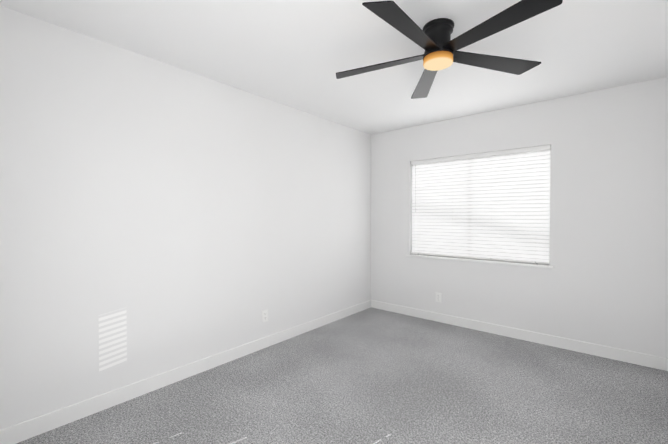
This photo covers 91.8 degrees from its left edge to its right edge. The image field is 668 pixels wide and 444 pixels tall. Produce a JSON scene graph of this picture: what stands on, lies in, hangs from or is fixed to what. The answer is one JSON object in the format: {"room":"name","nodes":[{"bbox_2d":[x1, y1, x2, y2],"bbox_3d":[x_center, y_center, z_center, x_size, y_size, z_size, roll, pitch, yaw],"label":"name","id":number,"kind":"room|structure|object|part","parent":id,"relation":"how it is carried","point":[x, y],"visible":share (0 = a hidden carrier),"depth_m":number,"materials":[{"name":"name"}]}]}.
{"room":"empty bedroom","nodes":[
{"label":"empty bedroom","id":0,"kind":"room"},
{"bbox_2d":[0,6,370,429],"bbox_3d":[-0.787,0.011,3.147,0.150,2.440,4.184,1,1,40],"label":"wall","id":1,"kind":"structure","parent":0,"point":[157,217],"depth_m":2.35,"materials":[{"name":"paint"}]},
{"bbox_2d":[0,300,370,443],"bbox_3d":[-0.725,1.180,3.112,0.014,0.105,3.884,1,1,40],"label":"baseboard","id":2,"kind":"structure","parent":1,"relation":"attached to","point":[27,429],"depth_m":2.36,"materials":[{"name":"white wood"}]},
{"bbox_2d":[262,309,267,322],"bbox_3d":[-0.676,0.921,3.172,0.005,0.115,0.070,1,1,40],"label":"outlet","id":3,"kind":"object","parent":1,"relation":"attached to","point":[263,312],"visible":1,"depth_m":3.17,"materials":[{"name":"white plastic"}]},
{"bbox_2d":[0,0,667,134],"bbox_3d":[0.409,-1.242,2.119,3.278,0.100,4.184,1,1,40],"label":"ceiling","id":4,"kind":"structure","parent":0,"point":[298,54],"depth_m":2.21,"materials":[{"name":"paint"}]},
{"bbox_2d":[336,0,562,98],"bbox_3d":[0.591,-1.075,1.959,1.325,0.230,1.303,1,1,40],"label":"fan","id":5,"kind":"object","parent":4,"relation":"hanging from","point":[436,43],"visible":1,"depth_m":1.90,"materials":[{"name":"black metal"}]},
{"bbox_3d":[0.288,-1.018,2.124,0.649,0.048,0.280,1,1,40],"label":"blade","id":6,"kind":"part","parent":5,"relation":"part of","materials":[{"name":"black"}]},
{"bbox_3d":[0.389,-1.011,1.702,0.138,0.048,0.646,1,1,40],"label":"blade","id":7,"kind":"part","parent":5,"relation":"part of","materials":[{"name":"black"}]},
{"bbox_3d":[0.676,-1.022,2.354,0.432,0.048,0.590,1,1,40],"label":"blade","id":8,"kind":"part","parent":5,"relation":"part of","materials":[{"name":"black"}]},
{"bbox_2d":[423,51,452,70],"bbox_3d":[0.637,-0.982,1.981,0.174,0.044,0.174,1,1,40],"label":"diffuser","id":9,"kind":"object","parent":5,"relation":"attached to","point":[432,60],"depth_m":1.94,"materials":[{"name":"glass"}]},
{"bbox_3d":[1.000,-1.017,2.050,0.474,0.048,0.544,1,1,40],"label":"blade","id":10,"kind":"part","parent":5,"relation":"part of","materials":[{"name":"black"}]},
{"bbox_3d":[0.809,-1.011,1.662,0.606,0.048,0.312,1,1,40],"label":"blade","id":11,"kind":"part","parent":5,"relation":"part of","materials":[{"name":"black"}]},
{"bbox_2d":[16,308,667,443],"bbox_3d":[0.409,1.297,2.159,3.278,0.100,4.184,1,1,40],"label":"floor","id":12,"kind":"structure","parent":0,"point":[372,376],"depth_m":2.30,"materials":[{"name":"grey carpet"}]},
{"bbox_2d":[371,77,667,357],"bbox_3d":[1.708,0.003,3.681,2.978,2.440,0.150,1,1,40],"label":"wall","id":13,"kind":"structure","parent":0,"point":[604,282],"depth_m":3.11,"materials":[{"name":"paint"}]},
{"bbox_2d":[436,292,440,302],"bbox_3d":[1.277,0.923,3.958,0.070,0.115,0.005,1,1,40],"label":"outlet","id":14,"kind":"object","parent":13,"relation":"attached to","point":[437,297],"visible":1,"depth_m":3.96,"materials":[{"name":"white plastic"}]},
{"bbox_2d":[406,254,553,268],"bbox_3d":[1.585,0.439,3.738,1.595,0.024,0.123,1,1,40],"label":"window sill","id":15,"kind":"structure","parent":13,"relation":"attached to","point":[488,261],"depth_m":3.61,"materials":[{"name":"white"}]},
{"bbox_2d":[411,150,550,264],"bbox_3d":[1.620,-0.176,3.770,1.525,1.205,0.124,1,1,40],"label":"window blind","id":16,"kind":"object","parent":13,"relation":"in","point":[509,218],"depth_m":3.64,"materials":[{"name":"white plastic"}]},
{"bbox_3d":[1.598,0.406,3.751,1.503,0.018,0.052,1,1,40],"label":"window blind bottom rail","id":17,"kind":"part","parent":16,"relation":"part of","materials":[{"name":"white plastic"}]},
{"bbox_2d":[411,145,550,164],"bbox_3d":[1.594,-0.754,3.729,1.511,0.044,0.066,1,1,40],"label":"blind headrail","id":18,"kind":"object","parent":16,"relation":"attached to","point":[519,150],"visible":0.96,"depth_m":3.61,"materials":[{"name":"white plastic"}]},
{"bbox_2d":[415,165,415,212],"bbox_3d":[1.045,-0.424,4.151,0.011,0.620,0.011,1,1,40],"label":"blind wand","id":19,"kind":"object","parent":18,"relation":"hanging from","point":[415,188],"visible":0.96,"depth_m":4.15,"materials":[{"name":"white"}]},
{"bbox_2d":[452,178,452,220],"bbox_3d":[1.414,-0.173,3.863,0.002,1.137,0.002,1,1,40],"label":"blind cord","id":20,"kind":"object","parent":18,"relation":"hanging from","point":[452,178],"depth_m":3.86,"materials":[{"name":"white fabric"}]},
{"bbox_2d":[491,161,491,196],"bbox_3d":[1.743,-0.169,3.586,0.002,1.137,0.002,1,1,40],"label":"blind cord","id":21,"kind":"object","parent":18,"relation":"hanging from","point":[491,192],"depth_m":3.58,"materials":[{"name":"white fabric"}]},
{"bbox_2d":[535,151,536,260],"bbox_3d":[2.068,-0.165,3.312,0.002,1.137,0.002,1,1,40],"label":"blind cord","id":22,"kind":"object","parent":18,"relation":"hanging from","point":[536,151],"depth_m":3.30,"materials":[{"name":"white fabric"}]},
{"bbox_2d":[371,300,667,370],"bbox_3d":[1.656,1.171,3.637,2.950,0.105,0.014,1,1,40],"label":"baseboard","id":23,"kind":"structure","parent":13,"relation":"attached to","point":[646,360],"depth_m":3.28,"materials":[{"name":"white wood"}]}
]}

